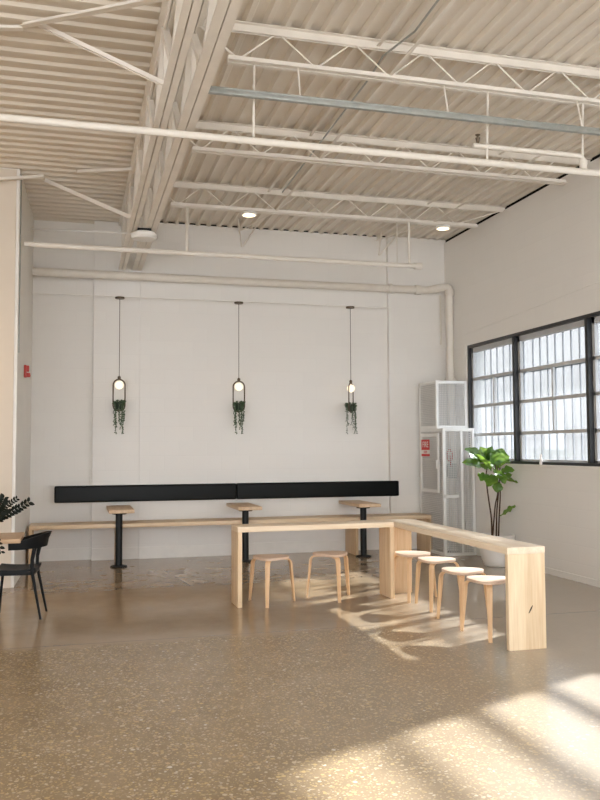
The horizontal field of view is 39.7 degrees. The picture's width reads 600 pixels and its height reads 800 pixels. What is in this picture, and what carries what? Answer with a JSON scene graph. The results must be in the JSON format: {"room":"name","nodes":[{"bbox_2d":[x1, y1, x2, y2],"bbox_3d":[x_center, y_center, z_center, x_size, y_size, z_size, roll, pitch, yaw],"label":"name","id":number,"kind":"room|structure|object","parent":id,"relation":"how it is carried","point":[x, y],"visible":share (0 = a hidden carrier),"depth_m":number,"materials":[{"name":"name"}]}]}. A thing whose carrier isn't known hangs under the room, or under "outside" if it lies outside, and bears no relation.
{"room":"cafe","nodes":[
{"label":"cafe","id":0,"kind":"room"},
{"bbox_2d":[0,168,33,587],"bbox_3d":[-6.573,-0.274,9.427,6.630,4.700,2.308,1,-3,-15],"label":"wall","id":1,"kind":"structure","parent":0,"point":[7,188],"depth_m":9.25,"materials":[{"name":"beige paint"}]},
{"bbox_2d":[11,169,19,587],"bbox_3d":[-3.145,-0.285,9.196,0.036,4.660,0.047,1,-3,-15],"label":"trim","id":2,"kind":"structure","parent":1,"relation":"attached to","point":[18,170],"depth_m":9.18,"materials":[{"name":"white paint"}]},
{"bbox_2d":[18,175,21,352],"bbox_3d":[-3.152,-1.537,9.365,0.012,2.020,0.014,1,-3,-15],"label":"conduit","id":3,"kind":"object","parent":1,"relation":"attached to","point":[21,175],"visible":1,"depth_m":9.36,"materials":[{"name":"white metal"}]},
{"bbox_2d":[24,365,30,377],"bbox_3d":[-3.309,-0.347,10.093,0.075,0.150,0.100,1,-3,-15],"label":"fire alarm","id":4,"kind":"object","parent":1,"relation":"attached to","point":[26,367],"visible":1,"depth_m":10.05,"materials":[{"name":"red paint"}]},
{"bbox_2d":[30,220,388,548],"bbox_3d":[-0.465,-0.137,12.118,6.570,4.674,0.300,1,-3,-15],"label":"wall","id":5,"kind":"structure","parent":0,"point":[181,361],"depth_m":11.73,"materials":[{"name":"white paint"}]},
{"bbox_2d":[32,228,130,233],"bbox_3d":[-2.729,-2.086,10.270,2.110,0.445,0.020,-3,-4,40],"label":"conduit","id":6,"kind":"object","parent":5,"relation":"attached to","point":[32,228],"visible":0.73,"depth_m":10.24,"materials":[{"name":"white metal"}]},
{"bbox_2d":[53,481,235,502],"bbox_3d":[-2.090,1.262,11.376,2.467,0.251,0.118,1,-3,-15],"label":"cushion","id":7,"kind":"object","parent":5,"relation":"attached to","point":[172,491],"visible":1,"depth_m":11.32,"materials":[{"name":"black leather"}]},
{"bbox_2d":[118,0,201,269],"bbox_3d":[-0.761,-2.495,5.244,0.100,0.634,14.220,1,-3,-15],"label":"girder","id":8,"kind":"object","parent":5,"relation":"attached to","point":[169,54],"visible":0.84,"depth_m":6.44,"materials":[{"name":"metal"}]},
{"bbox_2d":[43,178,130,218],"bbox_3d":[-2.395,-2.261,9.303,1.253,0.636,0.055,-2,-4,26],"label":"brace","id":9,"kind":"object","parent":8,"relation":"attached to","point":[46,180],"visible":0.93,"depth_m":9.29,"materials":[{"name":"paint"}]},
{"bbox_2d":[19,0,169,27],"bbox_3d":[-1.371,-2.567,5.481,1.837,0.497,0.055,-3,-4,42],"label":"brace","id":10,"kind":"object","parent":8,"relation":"attached to","point":[131,3],"visible":1,"depth_m":5.49,"materials":[{"name":"paint"}]},
{"bbox_2d":[0,25,22,30],"bbox_3d":[-2.571,-2.686,5.974,1.107,0.203,0.055,1,-3,-18],"label":"brace","id":11,"kind":"object","parent":10,"relation":"attached to","point":[2,27],"visible":0.8,"depth_m":6.12,"materials":[{"name":"paint"}]},
{"bbox_2d":[38,24,163,85],"bbox_3d":[-1.433,-2.475,5.928,1.045,0.635,0.055,-1,-3,18],"label":"brace","id":12,"kind":"object","parent":8,"relation":"attached to","point":[45,27],"visible":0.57,"depth_m":5.92,"materials":[{"name":"paint"}]},
{"bbox_2d":[132,0,242,270],"bbox_3d":[-0.566,-2.493,5.297,0.133,0.634,14.220,1,-3,-15],"label":"girder","id":13,"kind":"object","parent":5,"relation":"attached to","point":[221,16],"visible":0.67,"depth_m":6.26,"materials":[{"name":"metal"}]},
{"bbox_2d":[131,228,156,241],"bbox_3d":[-1.764,-1.875,9.408,0.290,0.115,0.290,1,-3,-15],"label":"ceiling fixture","id":14,"kind":"object","parent":13,"relation":"attached to","point":[141,234],"visible":1,"depth_m":9.33,"materials":[{"name":"white metal"}]},
{"bbox_2d":[153,180,505,228],"bbox_3d":[0.492,-2.421,10.395,4.730,0.296,0.100,1,-3,-15],"label":"joist","id":15,"kind":"object","parent":13,"relation":"on","point":[179,184],"visible":0.9,"depth_m":10.34,"materials":[{"name":"paint"}]},
{"bbox_2d":[24,207,422,269],"bbox_3d":[-0.780,-2.057,10.028,4.830,0.730,0.084,1,-3,-15],"label":"pipe","id":16,"kind":"object","parent":15,"relation":"hanging from","point":[186,252],"visible":1,"depth_m":9.93,"materials":[{"name":"white metal"}]},
{"bbox_2d":[241,211,256,217],"bbox_3d":[-0.618,-2.260,10.084,0.190,0.046,0.190,1,-3,-15],"label":"recessed light","id":17,"kind":"object","parent":15,"relation":"attached to","point":[248,214],"visible":1,"depth_m":10.04,"materials":[{"name":"white metal"}]},
{"bbox_2d":[436,224,449,230],"bbox_3d":[1.849,-2.234,10.752,0.190,0.046,0.190,1,-3,-15],"label":"recessed light","id":18,"kind":"object","parent":15,"relation":"attached to","point":[443,227],"visible":1,"depth_m":10.71,"materials":[{"name":"white metal"}]},
{"bbox_2d":[190,120,591,185],"bbox_3d":[0.983,-2.528,8.584,4.730,0.296,0.100,1,-3,-15],"label":"joist","id":19,"kind":"object","parent":13,"relation":"on","point":[201,124],"visible":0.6,"depth_m":8.51,"materials":[{"name":"paint"}]},
{"bbox_2d":[200,17,599,107],"bbox_3d":[1.488,-2.638,6.724,4.730,0.296,0.100,1,-3,-15],"label":"joist","id":20,"kind":"object","parent":13,"relation":"on","point":[243,27],"visible":0.86,"depth_m":6.54,"materials":[{"name":"paint"}]},
{"bbox_2d":[208,68,599,135],"bbox_3d":[1.492,-2.355,6.640,4.520,0.312,0.104,1,-3,-15],"label":"channel","id":21,"kind":"object","parent":20,"relation":"hanging from","point":[215,90],"visible":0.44,"depth_m":6.39,"materials":[{"name":"paint"}]},
{"bbox_2d":[34,539,378,561],"bbox_3d":[-1.136,2.101,11.665,5.087,0.160,0.133,0,-3,-13],"label":"baseboard","id":22,"kind":"structure","parent":5,"relation":"attached to","point":[64,554],"depth_m":11.53,"materials":[{"name":"white paint"}]},
{"bbox_2d":[31,292,391,307],"bbox_3d":[-1.096,-1.390,11.657,5.085,0.012,0.014,1,-3,-15],"label":"conduit","id":23,"kind":"object","parent":5,"relation":"attached to","point":[31,292],"visible":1,"depth_m":11.59,"materials":[{"name":"white metal"}]},
{"bbox_2d":[112,296,125,433],"bbox_3d":[-2.440,-0.468,11.241,0.189,1.865,0.193,1,-4,-20],"label":"pendant lamp","id":24,"kind":"object","parent":23,"relation":"hanging from","point":[119,406],"visible":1,"depth_m":11.19,"materials":[{"name":"brown metal"}]},
{"bbox_2d":[115,402,122,409],"bbox_3d":[-2.438,0.081,11.206,0.132,0.100,0.132,1,-4,-20],"label":"planter","id":25,"kind":"object","parent":24,"relation":"on","point":[118,405],"depth_m":11.15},
{"bbox_2d":[233,301,245,433],"bbox_3d":[-0.856,-0.452,11.669,0.189,1.865,0.193,0,-3,-7],"label":"pendant lamp","id":26,"kind":"object","parent":23,"relation":"hanging from","point":[239,407],"visible":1,"depth_m":11.61,"materials":[{"name":"brown metal"}]},
{"bbox_2d":[235,403,242,410],"bbox_3d":[-0.855,0.098,11.635,0.132,0.100,0.132,0,-3,-7],"label":"planter","id":27,"kind":"object","parent":26,"relation":"on","point":[238,406],"depth_m":11.58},
{"bbox_2d":[345,306,357,433],"bbox_3d":[0.737,-0.435,12.101,0.193,1.865,0.189,-2,-4,27],"label":"pendant lamp","id":28,"kind":"object","parent":23,"relation":"hanging from","point":[349,407],"visible":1,"depth_m":12.05,"materials":[{"name":"brown metal"}]},
{"bbox_2d":[347,404,355,410],"bbox_3d":[0.741,0.115,12.067,0.132,0.100,0.132,-2,-4,27],"label":"planter","id":29,"kind":"object","parent":28,"relation":"on","point":[350,407],"depth_m":12.01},
{"bbox_2d":[160,221,384,236],"bbox_3d":[-0.482,-2.499,12.276,6.570,0.060,0.255,1,-3,-15],"label":"trim","id":30,"kind":"structure","parent":5,"relation":"attached to","point":[160,221],"depth_m":12.13,"materials":[{"name":"metal"}]},
{"bbox_2d":[235,479,398,498],"bbox_3d":[0.284,1.287,12.019,2.452,0.251,0.118,1,-3,-15],"label":"cushion","id":31,"kind":"object","parent":5,"relation":"attached to","point":[364,487],"visible":1,"depth_m":11.96,"materials":[{"name":"black leather"}]},
{"bbox_2d":[386,236,447,548],"bbox_3d":[1.805,-0.122,12.564,1.015,4.674,0.125,1,-3,-15],"label":"wall","id":32,"kind":"structure","parent":5,"relation":"attached to","point":[415,354],"depth_m":12.49,"materials":[{"name":"white paint"}]},
{"bbox_2d":[0,549,599,799],"bbox_3d":[-1.564,1.768,3.415,13.200,0.120,16.400,1,-3,-15],"label":"floor","id":33,"kind":"structure","parent":0,"point":[144,679],"depth_m":5.22,"materials":[{"name":"concrete"}]},
{"bbox_2d":[0,532,24,543],"bbox_3d":[-2.850,1.585,7.436,0.695,0.722,0.600,1,-3,-15],"label":"cafe table","id":34,"kind":"object","parent":33,"relation":"on","point":[15,537],"visible":1,"depth_m":7.36,"materials":[{"name":"brown wood"}]},
{"bbox_2d":[0,493,34,553],"bbox_3d":[-2.726,1.060,7.394,0.552,0.569,0.486,-1,-3,17],"label":"plant","id":35,"kind":"object","parent":34,"relation":"on","point":[4,511],"visible":1,"depth_m":7.47,"materials":[{"name":"green plant"}]},
{"bbox_2d":[0,531,51,619],"bbox_3d":[-2.503,1.572,7.518,0.492,0.757,0.510,0,-3,-9],"label":"armchair","id":36,"kind":"object","parent":33,"relation":"on","point":[34,542],"visible":0.98,"depth_m":7.39,"materials":[{"name":"black plastic"}]},
{"bbox_2d":[106,505,134,567],"bbox_3d":[-2.351,1.772,10.850,0.315,0.735,0.910,1,-3,-15],"label":"pedestal table","id":37,"kind":"object","parent":33,"relation":"on","point":[119,511],"visible":1,"depth_m":10.58,"materials":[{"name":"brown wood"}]},
{"bbox_2d":[28,513,432,563],"bbox_3d":[-0.820,1.899,11.408,5.505,0.532,0.470,1,-3,-15],"label":"bench","id":38,"kind":"object","parent":33,"relation":"on","point":[351,535],"visible":0.68,"depth_m":11.35,"materials":[{"name":"brown wood"}]},
{"bbox_2d":[226,502,261,562],"bbox_3d":[-0.764,1.789,11.279,0.315,0.735,0.910,1,-3,-15],"label":"pedestal table","id":39,"kind":"object","parent":33,"relation":"on","point":[245,507],"visible":0.89,"depth_m":11.01,"materials":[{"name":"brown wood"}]},
{"bbox_2d":[32,267,457,550],"bbox_3d":[-0.592,0.203,11.490,5.983,3.925,0.609,1,-3,-15],"label":"standpipe","id":40,"kind":"object","parent":33,"relation":"on","point":[448,290],"visible":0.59,"depth_m":11.99,"materials":[{"name":"white metal"}]},
{"bbox_2d":[248,554,294,607],"bbox_3d":[-0.238,1.745,8.103,0.413,0.452,0.466,1,-4,-25],"label":"stool","id":41,"kind":"object","parent":33,"relation":"on","point":[268,558],"visible":1,"depth_m":8.10,"materials":[{"name":"brown wood"}]},
{"bbox_2d":[231,520,394,607],"bbox_3d":[0.136,1.598,8.219,1.597,0.755,0.300,1,-3,-17],"label":"bar table","id":42,"kind":"object","parent":33,"relation":"on","point":[386,528],"visible":1,"depth_m":8.17,"materials":[{"name":"brown wood"}]},
{"bbox_2d":[306,551,349,602],"bbox_3d":[0.355,1.756,8.354,0.466,0.452,0.413,-4,-5,45],"label":"stool","id":43,"kind":"object","parent":33,"relation":"on","point":[335,555],"visible":1,"depth_m":8.34,"materials":[{"name":"brown wood"}]},
{"bbox_2d":[339,500,380,557],"bbox_3d":[0.836,1.806,11.712,0.315,0.735,0.910,1,-3,-15],"label":"pedestal table","id":44,"kind":"object","parent":33,"relation":"on","point":[362,505],"visible":1,"depth_m":11.44,"materials":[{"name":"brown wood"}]},
{"bbox_2d":[394,551,436,602],"bbox_3d":[1.172,1.750,8.309,0.413,0.452,0.466,1,-3,-15],"label":"stool","id":45,"kind":"object","parent":33,"relation":"on","point":[409,554],"visible":0.88,"depth_m":8.16,"materials":[{"name":"brown wood"}]},
{"bbox_2d":[415,556,458,611],"bbox_3d":[1.335,1.722,7.842,0.413,0.452,0.466,0,-3,-10],"label":"stool","id":46,"kind":"object","parent":33,"relation":"on","point":[431,560],"visible":0.97,"depth_m":7.78,"materials":[{"name":"brown wood"}]},
{"bbox_2d":[419,380,475,555],"bbox_3d":[2.088,0.956,11.957,0.529,2.448,0.800,1,-3,-15],"label":"cage","id":47,"kind":"object","parent":33,"relation":"on","point":[428,429],"visible":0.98,"depth_m":11.65,"materials":[{"name":"white metal"}]},
{"bbox_2d":[421,440,429,455],"bbox_3d":[1.817,0.694,12.039,0.006,0.240,0.290,1,-3,-15],"label":"warning sign","id":48,"kind":"object","parent":47,"relation":"attached to","point":[425,444],"visible":1,"depth_m":12.04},
{"bbox_2d":[436,567,486,628],"bbox_3d":[1.447,1.681,7.145,0.413,0.452,0.466,1,-3,-17],"label":"stool","id":49,"kind":"object","parent":33,"relation":"on","point":[462,572],"visible":0.81,"depth_m":7.14,"materials":[{"name":"brown wood"}]},
{"bbox_2d":[384,519,546,650],"bbox_3d":[1.353,1.545,7.413,0.315,0.755,2.565,1,-3,-15],"label":"bar table","id":50,"kind":"object","parent":33,"relation":"on","point":[524,562],"visible":0.74,"depth_m":6.20,"materials":[{"name":"brown wood"}]},
{"bbox_2d":[460,575,504,642],"bbox_3d":[1.565,1.653,6.660,0.413,0.452,0.466,1,-3,-18],"label":"stool","id":51,"kind":"object","parent":33,"relation":"on","point":[488,580],"visible":0.73,"depth_m":6.54,"materials":[{"name":"brown wood"}]},
{"bbox_2d":[462,447,517,566],"bbox_3d":[2.393,1.343,10.533,0.700,1.508,0.470,1,-3,-15],"label":"fig","id":52,"kind":"object","parent":33,"relation":"on","point":[490,457],"visible":0.89,"depth_m":10.52,"materials":[{"name":"green plant"}]},
{"bbox_2d":[479,533,514,566],"bbox_3d":[2.483,1.899,10.524,0.470,0.395,0.470,1,-3,-15],"label":"pot","id":53,"kind":"object","parent":33,"relation":"on","point":[490,558],"depth_m":10.37,"materials":[{"name":"white ceramic"}]},
{"bbox_2d":[0,0,599,239],"bbox_3d":[-1.693,-2.948,3.794,12.853,0.070,16.060,1,-3,-15],"label":"ceiling","id":54,"kind":"structure","parent":0,"point":[560,31],"depth_m":7.70,"materials":[{"name":"white metal"}]},
{"bbox_2d":[0,175,44,180],"bbox_3d":[-3.332,-2.409,9.058,1.099,0.292,0.055,2,-4,-32],"label":"brace","id":55,"kind":"object","parent":54,"relation":"attached to","point":[8,178],"visible":1,"depth_m":9.23,"materials":[{"name":"paint"}]},
{"bbox_2d":[76,167,133,172],"bbox_3d":[-2.137,-2.494,9.025,0.918,0.208,0.055,-3,-4,37],"label":"brace","id":56,"kind":"object","parent":54,"relation":"attached to","point":[104,170],"visible":1,"depth_m":9.02,"materials":[{"name":"paint"}]},
{"bbox_2d":[0,64,599,177],"bbox_3d":[-1.132,-2.343,6.037,7.920,0.875,0.080,1,-3,-15],"label":"pipe","id":57,"kind":"object","parent":54,"relation":"hanging from","point":[582,170],"visible":1,"depth_m":6.37,"materials":[{"name":"white metal"}]},
{"bbox_2d":[237,0,455,246],"bbox_3d":[0.877,-2.705,5.672,0.342,0.280,13.164,1,-3,-15],"label":"joist bridging","id":58,"kind":"object","parent":54,"relation":"attached to","point":[451,2],"visible":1,"depth_m":7.18,"materials":[{"name":"paint"}]},
{"bbox_2d":[375,84,599,254],"bbox_3d":[2.904,-2.683,6.220,0.342,0.280,13.164,1,-3,-15],"label":"joist bridging","id":59,"kind":"object","parent":54,"relation":"attached to","point":[598,85],"visible":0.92,"depth_m":9.29,"materials":[{"name":"paint"}]},
{"bbox_2d":[444,157,599,580],"bbox_3d":[4.371,-0.529,5.233,0.300,4.615,16.140,1,-3,-15],"label":"wall","id":60,"kind":"structure","parent":0,"point":[544,247],"depth_m":10.16,"materials":[{"name":"white paint"}]},
{"bbox_2d":[462,344,469,550],"bbox_3d":[2.381,0.677,11.944,0.012,2.960,0.130,1,-3,-15],"label":"trim","id":61,"kind":"structure","parent":60,"relation":"attached to","point":[464,349],"depth_m":11.96,"materials":[{"name":"white paint"}]},
{"bbox_2d":[446,154,599,241],"bbox_3d":[4.436,-2.900,5.256,0.330,0.119,15.880,1,-3,-15],"label":"trim","id":62,"kind":"structure","parent":60,"relation":"attached to","point":[597,156],"depth_m":10.66,"materials":[{"name":"black metal"}]},
{"bbox_2d":[464,281,599,334],"bbox_3d":[2.881,-1.141,10.163,0.010,0.189,3.950,1,-3,-15],"label":"conduit","id":63,"kind":"object","parent":60,"relation":"attached to","point":[598,281],"visible":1,"depth_m":10.15,"materials":[{"name":"white metal"}]},
{"bbox_2d":[467,311,599,469],"bbox_3d":[3.045,-0.041,10.054,0.330,1.700,3.880,1,-3,-15],"label":"window","id":64,"kind":"structure","parent":60,"relation":"in","point":[590,321],"depth_m":10.24,"materials":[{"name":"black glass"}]},
{"bbox_2d":[539,454,542,464],"bbox_3d":[2.904,0.714,10.013,0.048,0.128,0.048,1,-3,-15],"label":"bottle","id":65,"kind":"object","parent":64,"relation":"on","point":[541,458],"visible":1,"depth_m":10.00,"materials":[{"name":"white plastic"}]},
{"bbox_2d":[476,550,599,586],"bbox_3d":[4.380,1.706,4.512,0.012,0.070,15.000,1,-3,-15],"label":"baseboard","id":66,"kind":"structure","parent":60,"relation":"attached to","point":[589,581],"depth_m":9.37,"materials":[{"name":"white wood"}]},
{"bbox_3d":[1.976,-2.744,4.922,4.730,0.296,0.100,1,-3,-15],"label":"joist","id":67,"kind":"object","parent":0,"visible":0},
{"bbox_2d":[282,0,438,192],"bbox_3d":[1.126,-2.813,4.986,0.138,0.076,10.700,1,-3,-15],"label":"conduit","id":68,"kind":"object","parent":67,"relation":"attached to","point":[437,1],"visible":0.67,"depth_m":6.65,"materials":[{"name":"white metal"}]},
{"label":"outside","id":69,"kind":"structure","parent":0,"visible":0},
{"bbox_3d":[20.120,2.382,13.099,34.269,0.150,75.000,1,-3,-15],"label":"ground","id":70,"kind":"structure","parent":69,"visible":0},
{"bbox_2d":[487,323,599,459],"bbox_3d":[12.750,0.104,29.397,8.030,6.350,34.000,1,-3,-15],"label":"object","id":71,"kind":"structure","parent":70,"relation":"on","point":[575,337],"depth_m":29.22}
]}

